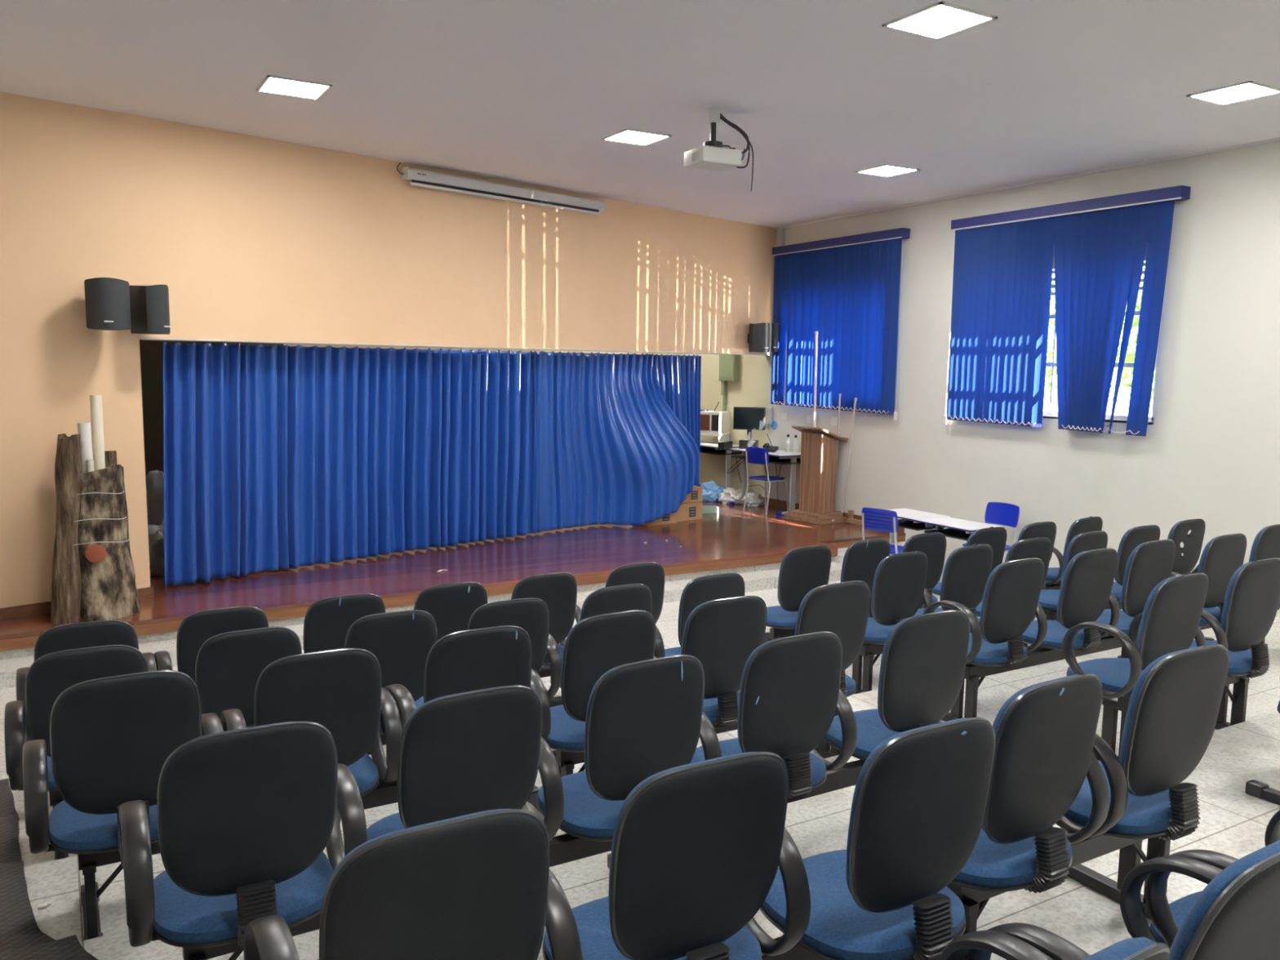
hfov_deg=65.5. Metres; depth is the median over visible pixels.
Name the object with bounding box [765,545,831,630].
chair
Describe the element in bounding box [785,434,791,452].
pump bottle
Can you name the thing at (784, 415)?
wall outlet
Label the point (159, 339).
trim
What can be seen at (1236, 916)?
cushion
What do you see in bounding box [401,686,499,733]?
backrest
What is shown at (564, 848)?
frame
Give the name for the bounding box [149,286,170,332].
grille
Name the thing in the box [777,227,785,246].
conduit
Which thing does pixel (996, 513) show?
chair
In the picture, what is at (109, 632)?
chair
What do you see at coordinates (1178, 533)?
cushion
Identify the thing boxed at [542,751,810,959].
chair
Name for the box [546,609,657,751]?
chair
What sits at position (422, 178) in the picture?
projection screen
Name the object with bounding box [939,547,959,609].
cushion
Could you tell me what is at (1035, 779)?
cushion
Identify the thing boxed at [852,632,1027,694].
frame
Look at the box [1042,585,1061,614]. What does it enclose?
frame
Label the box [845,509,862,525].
wooden block
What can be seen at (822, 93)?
ceiling
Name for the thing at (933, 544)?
chair
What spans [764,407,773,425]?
wall phone
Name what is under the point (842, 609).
chair
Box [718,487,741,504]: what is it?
plastic bag
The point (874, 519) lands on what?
chair
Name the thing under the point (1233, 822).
floor
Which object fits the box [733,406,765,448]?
monitor
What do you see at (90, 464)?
tube
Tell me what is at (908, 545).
cushion
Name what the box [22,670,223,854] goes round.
chair
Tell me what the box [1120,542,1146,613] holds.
cushion
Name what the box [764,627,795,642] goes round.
frame
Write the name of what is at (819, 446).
lectern
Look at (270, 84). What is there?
recessed light
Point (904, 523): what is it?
shelf
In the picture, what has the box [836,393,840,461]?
pole
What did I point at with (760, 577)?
floor
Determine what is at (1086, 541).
chair
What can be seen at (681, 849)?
cushion
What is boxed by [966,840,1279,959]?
chair
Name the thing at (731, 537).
stage platform
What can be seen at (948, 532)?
shelf
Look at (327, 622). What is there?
chair
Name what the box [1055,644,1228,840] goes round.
chair
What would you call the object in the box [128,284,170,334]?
wall speaker
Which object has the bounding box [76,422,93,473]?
tube
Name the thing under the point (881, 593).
cushion
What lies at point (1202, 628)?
frame
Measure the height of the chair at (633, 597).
0.617 m
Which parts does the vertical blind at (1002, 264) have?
pull cord, bead chain, bead chain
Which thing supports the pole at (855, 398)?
on the stage platform
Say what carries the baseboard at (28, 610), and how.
attached to the wall at (250, 237)
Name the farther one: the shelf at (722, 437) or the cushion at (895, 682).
the shelf at (722, 437)
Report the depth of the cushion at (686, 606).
5.42 m
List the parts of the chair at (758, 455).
leg, leg, backrest, seat, leg, leg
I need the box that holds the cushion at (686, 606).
[677,579,693,644]
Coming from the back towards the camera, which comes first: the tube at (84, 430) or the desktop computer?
the desktop computer
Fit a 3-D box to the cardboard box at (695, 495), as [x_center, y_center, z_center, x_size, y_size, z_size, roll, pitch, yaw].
[0.560,0.175,12.484,0.352,0.186,0.282,-4,8,-37]
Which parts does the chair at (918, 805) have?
seat, backrest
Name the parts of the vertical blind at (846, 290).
bead chain, pull cord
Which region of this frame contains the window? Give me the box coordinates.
[1042,255,1160,424]
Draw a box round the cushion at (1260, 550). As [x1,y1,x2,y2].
[1248,525,1269,562]
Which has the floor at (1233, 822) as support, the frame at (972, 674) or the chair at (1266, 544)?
the frame at (972, 674)
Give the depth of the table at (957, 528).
9.53 m
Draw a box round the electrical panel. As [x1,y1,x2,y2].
[719,354,740,411]
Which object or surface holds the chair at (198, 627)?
on the frame
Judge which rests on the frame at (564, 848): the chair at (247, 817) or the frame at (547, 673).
the chair at (247, 817)
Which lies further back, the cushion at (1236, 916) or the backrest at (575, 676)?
the backrest at (575, 676)
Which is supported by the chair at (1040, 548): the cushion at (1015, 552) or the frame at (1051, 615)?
the cushion at (1015, 552)
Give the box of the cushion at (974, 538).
[965,528,979,546]
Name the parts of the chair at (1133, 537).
seat, backrest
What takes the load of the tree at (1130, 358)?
on the ground
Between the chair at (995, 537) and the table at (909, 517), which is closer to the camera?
the chair at (995, 537)
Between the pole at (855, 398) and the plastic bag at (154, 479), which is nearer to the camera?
the plastic bag at (154, 479)
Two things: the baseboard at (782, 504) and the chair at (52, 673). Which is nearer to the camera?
the chair at (52, 673)
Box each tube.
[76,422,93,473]
[86,459,94,472]
[89,395,105,470]
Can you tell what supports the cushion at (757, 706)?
on the chair at (790, 695)
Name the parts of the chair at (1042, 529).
backrest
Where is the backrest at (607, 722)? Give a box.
[584,662,630,773]
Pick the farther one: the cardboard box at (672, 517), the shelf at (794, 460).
the shelf at (794, 460)
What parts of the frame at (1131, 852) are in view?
leg plate, leg, leg, leg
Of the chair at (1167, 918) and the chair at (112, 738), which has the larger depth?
the chair at (112, 738)
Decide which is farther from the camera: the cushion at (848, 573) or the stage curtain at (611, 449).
the stage curtain at (611, 449)
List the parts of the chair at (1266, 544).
backrest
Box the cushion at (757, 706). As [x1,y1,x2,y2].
[737,638,777,748]
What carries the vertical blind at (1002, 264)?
attached to the window
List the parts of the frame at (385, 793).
leg plate, leg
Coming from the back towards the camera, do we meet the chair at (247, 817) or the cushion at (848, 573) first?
the cushion at (848, 573)
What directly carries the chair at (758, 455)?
on the stage platform
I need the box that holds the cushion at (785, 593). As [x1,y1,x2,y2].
[777,548,794,603]
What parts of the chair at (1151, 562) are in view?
seat, backrest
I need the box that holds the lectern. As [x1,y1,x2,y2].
[784,425,848,524]
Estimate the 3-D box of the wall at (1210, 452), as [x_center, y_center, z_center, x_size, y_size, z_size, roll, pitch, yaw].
[4.792,-0.575,8.729,0.120,4.450,17.000,-3,8,-30]
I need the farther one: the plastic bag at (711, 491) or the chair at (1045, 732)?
the plastic bag at (711, 491)
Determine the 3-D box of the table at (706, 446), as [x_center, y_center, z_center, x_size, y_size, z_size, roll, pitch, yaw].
[0.977,-0.146,14.563,0.508,0.785,1.208,-3,8,-30]
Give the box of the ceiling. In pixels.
[0,0,1279,227]
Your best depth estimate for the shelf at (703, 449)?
14.25 m
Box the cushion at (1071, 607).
[1057,551,1085,624]
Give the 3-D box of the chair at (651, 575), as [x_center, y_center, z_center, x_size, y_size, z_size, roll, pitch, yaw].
[-0.127,0.799,6.404,0.480,0.614,0.519,-3,8,-32]
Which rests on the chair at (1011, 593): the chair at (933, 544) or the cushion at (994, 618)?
the cushion at (994, 618)
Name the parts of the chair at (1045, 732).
seat, backrest, armrest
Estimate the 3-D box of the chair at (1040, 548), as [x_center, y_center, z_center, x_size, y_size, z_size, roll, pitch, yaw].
[2.575,0.675,7.030,0.480,0.612,0.519,-3,8,-29]
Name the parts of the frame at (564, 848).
leg plate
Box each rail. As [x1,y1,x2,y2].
[139,339,710,354]
[283,343,674,355]
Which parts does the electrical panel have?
door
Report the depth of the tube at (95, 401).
7.36 m
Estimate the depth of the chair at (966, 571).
6.52 m
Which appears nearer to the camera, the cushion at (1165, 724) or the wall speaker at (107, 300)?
the cushion at (1165, 724)
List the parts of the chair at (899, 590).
seat, backrest, armrest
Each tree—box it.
[1044,261,1155,408]
[1115,268,1155,399]
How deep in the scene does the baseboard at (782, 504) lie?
13.48 m
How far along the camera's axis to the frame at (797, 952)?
2.47 m
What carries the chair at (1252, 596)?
on the frame at (1238, 699)
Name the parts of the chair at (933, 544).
backrest, seat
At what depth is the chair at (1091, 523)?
8.37 m
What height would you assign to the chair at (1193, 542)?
0.614 m
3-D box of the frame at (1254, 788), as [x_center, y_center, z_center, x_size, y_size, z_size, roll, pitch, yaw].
[3.086,1.162,4.271,0.900,0.365,0.445,-3,8,-30]
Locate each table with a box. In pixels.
[700,440,742,502]
[725,433,800,515]
[885,508,951,555]
[916,516,1002,582]
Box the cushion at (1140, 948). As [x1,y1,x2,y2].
[1081,937,1155,959]
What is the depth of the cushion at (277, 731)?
2.49 m
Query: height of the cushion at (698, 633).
0.467 m
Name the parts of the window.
sill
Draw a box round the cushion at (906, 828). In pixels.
[845,718,964,893]
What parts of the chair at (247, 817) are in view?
armrest, seat, backrest, armrest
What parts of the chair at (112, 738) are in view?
armrest, seat, backrest, armrest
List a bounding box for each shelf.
[700,432,730,441]
[700,446,742,454]
[731,455,800,464]
[897,519,944,530]
[924,528,971,541]
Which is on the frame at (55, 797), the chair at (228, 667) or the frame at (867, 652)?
the chair at (228, 667)
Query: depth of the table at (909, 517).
10.03 m
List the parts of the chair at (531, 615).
backrest, armrest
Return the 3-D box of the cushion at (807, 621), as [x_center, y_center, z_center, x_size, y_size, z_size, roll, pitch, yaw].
[0.903,0.708,4.725,0.422,0.467,0.113,-3,9,-30]
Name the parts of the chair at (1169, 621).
armrest, seat, armrest, backrest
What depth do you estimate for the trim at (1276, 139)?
9.62 m
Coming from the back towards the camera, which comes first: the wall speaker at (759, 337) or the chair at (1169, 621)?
the wall speaker at (759, 337)
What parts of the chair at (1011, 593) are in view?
armrest, seat, backrest, armrest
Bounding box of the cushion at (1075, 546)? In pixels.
[1060,533,1082,582]
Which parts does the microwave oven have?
control panel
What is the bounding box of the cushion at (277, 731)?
[193,721,287,739]
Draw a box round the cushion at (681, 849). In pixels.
[608,751,755,919]
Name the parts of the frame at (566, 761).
leg plate, leg, leg, leg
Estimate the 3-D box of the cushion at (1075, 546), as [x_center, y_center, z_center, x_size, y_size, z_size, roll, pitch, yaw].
[3.200,0.597,7.191,0.422,0.467,0.113,-3,9,-31]
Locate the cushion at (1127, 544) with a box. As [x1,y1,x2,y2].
[1114,526,1136,582]
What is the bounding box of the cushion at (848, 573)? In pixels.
[840,542,856,582]
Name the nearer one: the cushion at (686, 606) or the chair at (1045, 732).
the chair at (1045, 732)
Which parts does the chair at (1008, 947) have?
armrest, backrest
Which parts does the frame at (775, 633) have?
leg, leg plate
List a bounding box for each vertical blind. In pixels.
[770,227,910,421]
[942,185,1191,436]
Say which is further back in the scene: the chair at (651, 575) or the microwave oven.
the microwave oven
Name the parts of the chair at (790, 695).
seat, backrest, armrest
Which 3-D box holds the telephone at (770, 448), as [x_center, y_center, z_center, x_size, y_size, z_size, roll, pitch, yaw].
[1.724,-0.424,13.151,0.170,0.126,0.186,4,8,29]
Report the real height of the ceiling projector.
0.567 m
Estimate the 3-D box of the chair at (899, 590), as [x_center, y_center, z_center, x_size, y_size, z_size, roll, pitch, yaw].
[1.570,0.732,6.442,0.536,0.617,0.519,-3,8,-30]
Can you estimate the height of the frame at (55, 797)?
0.365 m
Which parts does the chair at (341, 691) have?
armrest, backrest, seat, armrest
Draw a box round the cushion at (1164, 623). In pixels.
[1136,573,1188,652]
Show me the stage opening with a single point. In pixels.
(151, 352)
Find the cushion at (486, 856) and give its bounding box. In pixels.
[330,808,507,877]
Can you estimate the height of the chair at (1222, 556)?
0.617 m
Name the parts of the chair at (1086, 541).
seat, backrest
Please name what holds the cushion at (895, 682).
on the chair at (923, 661)
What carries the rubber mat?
on the floor at (1233, 822)
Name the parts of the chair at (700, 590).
seat, backrest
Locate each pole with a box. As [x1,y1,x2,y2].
[813,331,817,426]
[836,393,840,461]
[840,397,857,512]
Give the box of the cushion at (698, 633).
[680,600,713,654]
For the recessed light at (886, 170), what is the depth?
9.38 m
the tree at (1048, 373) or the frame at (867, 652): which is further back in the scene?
the tree at (1048, 373)
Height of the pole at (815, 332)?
2.359 m
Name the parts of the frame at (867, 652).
leg, leg plate, leg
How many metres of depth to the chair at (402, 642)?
4.61 m
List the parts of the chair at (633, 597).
backrest, armrest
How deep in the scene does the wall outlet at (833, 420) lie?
12.57 m
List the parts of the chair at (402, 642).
backrest, seat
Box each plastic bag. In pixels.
[145,470,164,525]
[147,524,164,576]
[700,480,724,502]
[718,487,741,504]
[741,491,764,506]
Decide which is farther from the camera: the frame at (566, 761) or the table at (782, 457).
the table at (782, 457)
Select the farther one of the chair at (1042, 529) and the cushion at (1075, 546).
the chair at (1042, 529)
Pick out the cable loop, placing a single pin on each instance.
(773, 421)
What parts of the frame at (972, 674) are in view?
leg, leg, leg plate, leg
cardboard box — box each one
[643,511,676,526]
[676,502,702,521]
[680,485,702,503]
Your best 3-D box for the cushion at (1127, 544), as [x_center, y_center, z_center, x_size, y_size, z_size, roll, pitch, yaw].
[3.737,0.567,7.504,0.422,0.467,0.113,-3,9,-29]
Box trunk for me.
[50,433,140,624]
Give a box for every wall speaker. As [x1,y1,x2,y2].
[84,277,131,330]
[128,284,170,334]
[747,322,772,352]
[770,323,778,351]
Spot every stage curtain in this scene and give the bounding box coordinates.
[163,342,540,587]
[533,351,699,533]
[644,353,701,486]
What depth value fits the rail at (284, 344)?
13.94 m
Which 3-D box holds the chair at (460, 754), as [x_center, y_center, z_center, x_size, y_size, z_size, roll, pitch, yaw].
[-0.558,0.869,3.048,0.536,0.614,0.519,-3,8,-31]
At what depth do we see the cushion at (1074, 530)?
8.33 m
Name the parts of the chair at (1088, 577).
seat, backrest, armrest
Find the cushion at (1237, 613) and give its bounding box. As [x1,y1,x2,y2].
[1220,560,1253,629]
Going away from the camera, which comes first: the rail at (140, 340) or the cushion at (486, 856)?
the cushion at (486, 856)
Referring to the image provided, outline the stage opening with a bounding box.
[139,340,283,477]
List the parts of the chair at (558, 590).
backrest, seat, armrest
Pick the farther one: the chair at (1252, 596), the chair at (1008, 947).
the chair at (1252, 596)
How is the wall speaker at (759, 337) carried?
attached to the wall at (250, 237)
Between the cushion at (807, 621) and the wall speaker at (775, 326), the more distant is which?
the wall speaker at (775, 326)
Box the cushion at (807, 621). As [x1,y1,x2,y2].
[794,586,819,635]
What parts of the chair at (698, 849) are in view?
seat, backrest, armrest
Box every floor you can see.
[0,541,906,688]
[0,566,1279,959]
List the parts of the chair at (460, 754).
seat, backrest, armrest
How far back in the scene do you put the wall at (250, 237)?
8.40 m
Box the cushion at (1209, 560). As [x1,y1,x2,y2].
[1197,536,1218,573]
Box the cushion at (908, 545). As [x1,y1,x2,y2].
[902,535,913,552]
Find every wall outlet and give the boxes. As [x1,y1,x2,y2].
[782,412,786,419]
[806,415,812,422]
[831,417,837,426]
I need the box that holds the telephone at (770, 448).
[762,442,778,452]
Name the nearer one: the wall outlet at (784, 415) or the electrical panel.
the wall outlet at (784, 415)
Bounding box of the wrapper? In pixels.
[37,901,51,910]
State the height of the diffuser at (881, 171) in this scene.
0.006 m
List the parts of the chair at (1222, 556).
armrest, armrest, seat, backrest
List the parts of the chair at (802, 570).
seat, backrest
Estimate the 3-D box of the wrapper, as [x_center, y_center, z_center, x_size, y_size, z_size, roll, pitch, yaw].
[-2.151,1.537,3.594,0.043,0.014,0.028,-3,8,-30]
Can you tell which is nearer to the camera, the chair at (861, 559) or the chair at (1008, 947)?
the chair at (1008, 947)
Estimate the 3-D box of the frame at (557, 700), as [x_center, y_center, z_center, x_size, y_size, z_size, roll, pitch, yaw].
[-0.262,1.303,5.554,1.590,0.365,0.445,-3,8,-30]
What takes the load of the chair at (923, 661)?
on the frame at (846, 775)
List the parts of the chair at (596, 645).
seat, backrest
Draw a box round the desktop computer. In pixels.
[718,440,732,449]
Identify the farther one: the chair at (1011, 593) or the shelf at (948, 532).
the shelf at (948, 532)
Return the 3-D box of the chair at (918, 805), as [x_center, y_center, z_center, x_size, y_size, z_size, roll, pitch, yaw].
[0.579,0.841,2.514,0.480,0.614,0.519,-3,8,-30]
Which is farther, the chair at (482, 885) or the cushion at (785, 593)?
the cushion at (785, 593)
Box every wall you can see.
[0,91,775,608]
[674,140,1279,617]
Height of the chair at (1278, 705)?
0.616 m
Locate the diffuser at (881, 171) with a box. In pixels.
[860,165,915,176]
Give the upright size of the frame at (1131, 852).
0.365 m
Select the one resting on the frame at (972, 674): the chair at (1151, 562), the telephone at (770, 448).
the chair at (1151, 562)
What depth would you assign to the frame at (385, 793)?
3.34 m
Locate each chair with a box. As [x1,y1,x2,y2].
[4,644,148,791]
[15,619,156,742]
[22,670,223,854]
[118,720,368,949]
[153,605,268,682]
[195,626,302,728]
[219,648,402,797]
[243,808,582,959]
[302,593,385,653]
[344,609,437,736]
[366,685,564,840]
[380,625,551,742]
[413,582,487,639]
[466,597,561,697]
[511,572,581,672]
[537,654,721,841]
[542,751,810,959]
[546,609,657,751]
[550,583,664,688]
[604,561,664,623]
[664,573,745,657]
[680,595,767,728]
[688,631,857,802]
[742,446,788,514]
[759,717,995,959]
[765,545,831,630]
[794,580,870,697]
[822,609,969,760]
[840,538,890,617]
[861,507,903,554]
[863,551,933,645]
[902,532,946,608]
[913,543,993,633]
[923,557,1047,668]
[931,526,1007,595]
[939,929,1169,959]
[950,673,1109,893]
[960,502,1019,551]
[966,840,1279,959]
[975,537,1051,620]
[1017,521,1056,590]
[1020,547,1119,652]
[1038,530,1107,611]
[1044,515,1102,586]
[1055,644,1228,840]
[1062,573,1208,699]
[1094,538,1175,636]
[1111,524,1159,602]
[1145,809,1279,948]
[1167,518,1205,574]
[1170,533,1246,627]
[1189,557,1279,678]
[1195,524,1279,609]
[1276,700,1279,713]
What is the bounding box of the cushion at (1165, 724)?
[1119,645,1205,768]
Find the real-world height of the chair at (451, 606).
0.613 m
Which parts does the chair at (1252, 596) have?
armrest, seat, backrest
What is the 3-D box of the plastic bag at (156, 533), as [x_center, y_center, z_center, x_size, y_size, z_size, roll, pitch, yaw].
[-4.279,0.615,8.938,0.442,0.439,0.444,5,8,31]
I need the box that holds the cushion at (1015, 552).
[1004,539,1022,562]
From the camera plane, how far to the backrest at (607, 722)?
3.06 m
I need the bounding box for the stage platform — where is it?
[0,501,905,651]
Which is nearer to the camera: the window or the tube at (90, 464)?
the tube at (90, 464)
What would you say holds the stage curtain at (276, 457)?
hanging from the rail at (140, 340)
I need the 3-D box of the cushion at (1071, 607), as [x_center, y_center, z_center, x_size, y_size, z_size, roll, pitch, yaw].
[2.544,0.618,5.681,0.422,0.467,0.113,-3,9,-30]
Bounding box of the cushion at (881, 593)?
[871,555,890,618]
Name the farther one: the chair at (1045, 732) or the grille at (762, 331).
the grille at (762, 331)
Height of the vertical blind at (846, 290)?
2.195 m
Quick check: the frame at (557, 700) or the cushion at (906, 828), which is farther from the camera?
the frame at (557, 700)
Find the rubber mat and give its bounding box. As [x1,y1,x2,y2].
[0,778,97,959]
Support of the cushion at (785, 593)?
on the chair at (802, 570)
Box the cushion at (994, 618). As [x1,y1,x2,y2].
[979,560,1009,638]
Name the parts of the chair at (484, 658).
armrest, backrest, armrest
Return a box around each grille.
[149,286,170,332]
[755,324,771,351]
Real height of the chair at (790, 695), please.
0.617 m
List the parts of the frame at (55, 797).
leg plate, leg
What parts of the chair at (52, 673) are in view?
armrest, seat, backrest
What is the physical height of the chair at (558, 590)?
0.616 m
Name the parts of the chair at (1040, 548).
seat, backrest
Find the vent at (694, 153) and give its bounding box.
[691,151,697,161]
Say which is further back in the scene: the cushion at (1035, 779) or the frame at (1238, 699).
the frame at (1238, 699)
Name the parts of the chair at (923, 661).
seat, backrest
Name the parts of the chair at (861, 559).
backrest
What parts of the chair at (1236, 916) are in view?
armrest, armrest, backrest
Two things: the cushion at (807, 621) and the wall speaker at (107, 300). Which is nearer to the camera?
the cushion at (807, 621)
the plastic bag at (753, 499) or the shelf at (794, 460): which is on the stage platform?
the plastic bag at (753, 499)
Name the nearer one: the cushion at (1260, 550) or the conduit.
the cushion at (1260, 550)
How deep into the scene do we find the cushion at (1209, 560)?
6.11 m
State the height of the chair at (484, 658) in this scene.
0.617 m
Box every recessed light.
[256,75,333,99]
[601,128,671,146]
[854,164,919,177]
[881,0,997,39]
[1186,80,1279,105]
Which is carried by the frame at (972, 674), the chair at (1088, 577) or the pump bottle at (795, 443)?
the chair at (1088, 577)
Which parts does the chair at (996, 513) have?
seat, backrest, leg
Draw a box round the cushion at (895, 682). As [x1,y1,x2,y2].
[877,616,913,722]
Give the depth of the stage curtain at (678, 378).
13.01 m
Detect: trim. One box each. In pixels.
[139,337,772,355]
[774,137,1279,229]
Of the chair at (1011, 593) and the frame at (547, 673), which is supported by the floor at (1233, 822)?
the frame at (547, 673)
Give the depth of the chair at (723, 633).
4.36 m
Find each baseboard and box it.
[0,582,154,620]
[698,484,904,533]
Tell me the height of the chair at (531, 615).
0.615 m
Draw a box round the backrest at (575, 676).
[560,617,589,699]
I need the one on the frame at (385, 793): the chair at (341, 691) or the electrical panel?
the chair at (341, 691)
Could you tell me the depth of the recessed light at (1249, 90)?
6.63 m
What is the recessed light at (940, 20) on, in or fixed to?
in the ceiling
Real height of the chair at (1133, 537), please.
0.612 m
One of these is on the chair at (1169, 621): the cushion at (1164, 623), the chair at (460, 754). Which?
the cushion at (1164, 623)
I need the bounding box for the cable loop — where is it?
[770,406,777,429]
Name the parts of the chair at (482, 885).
armrest, backrest, armrest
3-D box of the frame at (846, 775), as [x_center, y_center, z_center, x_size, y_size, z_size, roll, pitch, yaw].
[0.673,1.269,3.954,1.010,0.365,0.445,-3,8,-30]
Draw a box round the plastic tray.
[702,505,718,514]
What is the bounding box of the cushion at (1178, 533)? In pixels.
[1167,520,1191,557]
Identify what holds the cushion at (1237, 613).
on the chair at (1252, 596)
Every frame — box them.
[48,734,386,860]
[77,778,397,941]
[182,833,612,959]
[422,670,551,696]
[527,709,840,810]
[548,695,563,707]
[761,936,824,959]
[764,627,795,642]
[787,759,865,803]
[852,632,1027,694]
[941,635,1128,721]
[946,834,1170,959]
[1034,601,1122,649]
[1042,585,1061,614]
[1092,675,1249,759]
[1117,626,1265,657]
[1244,779,1279,804]
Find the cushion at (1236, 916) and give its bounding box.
[1168,840,1279,959]
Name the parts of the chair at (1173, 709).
armrest, seat, backrest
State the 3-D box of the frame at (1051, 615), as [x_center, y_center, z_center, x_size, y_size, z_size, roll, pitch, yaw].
[3.603,1.089,7.818,1.600,0.365,0.445,-3,8,-30]
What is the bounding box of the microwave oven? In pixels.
[700,401,730,434]
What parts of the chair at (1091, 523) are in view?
seat, armrest, backrest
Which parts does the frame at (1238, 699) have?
leg, leg plate, leg, leg, leg, leg plate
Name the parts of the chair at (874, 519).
leg, backrest, leg, seat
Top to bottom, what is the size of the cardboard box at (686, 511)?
0.211 m
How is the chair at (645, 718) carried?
on the frame at (564, 848)
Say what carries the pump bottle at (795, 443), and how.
on the table at (782, 457)
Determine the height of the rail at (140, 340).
0.021 m
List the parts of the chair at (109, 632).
armrest, backrest, armrest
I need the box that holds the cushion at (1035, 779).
[982,674,1079,833]
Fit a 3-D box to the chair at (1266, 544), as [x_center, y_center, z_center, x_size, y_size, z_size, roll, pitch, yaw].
[4.116,0.575,6.810,0.536,0.617,0.519,-3,8,-29]
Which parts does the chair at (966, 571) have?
seat, backrest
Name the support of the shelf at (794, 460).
attached to the table at (782, 457)
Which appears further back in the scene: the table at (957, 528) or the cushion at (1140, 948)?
the table at (957, 528)
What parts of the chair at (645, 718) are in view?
seat, backrest, armrest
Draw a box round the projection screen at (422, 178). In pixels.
[396,162,605,214]
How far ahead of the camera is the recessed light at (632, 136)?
8.13 m
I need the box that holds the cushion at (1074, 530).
[1062,518,1080,559]
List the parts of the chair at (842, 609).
backrest, seat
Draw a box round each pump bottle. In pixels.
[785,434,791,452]
[792,435,798,453]
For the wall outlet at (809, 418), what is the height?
0.100 m
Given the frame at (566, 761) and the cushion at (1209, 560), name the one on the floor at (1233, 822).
the frame at (566, 761)
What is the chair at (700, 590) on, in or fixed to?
on the frame at (557, 700)
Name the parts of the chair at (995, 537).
seat, backrest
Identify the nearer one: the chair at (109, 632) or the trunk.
the chair at (109, 632)
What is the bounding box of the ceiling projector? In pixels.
[684,107,753,191]

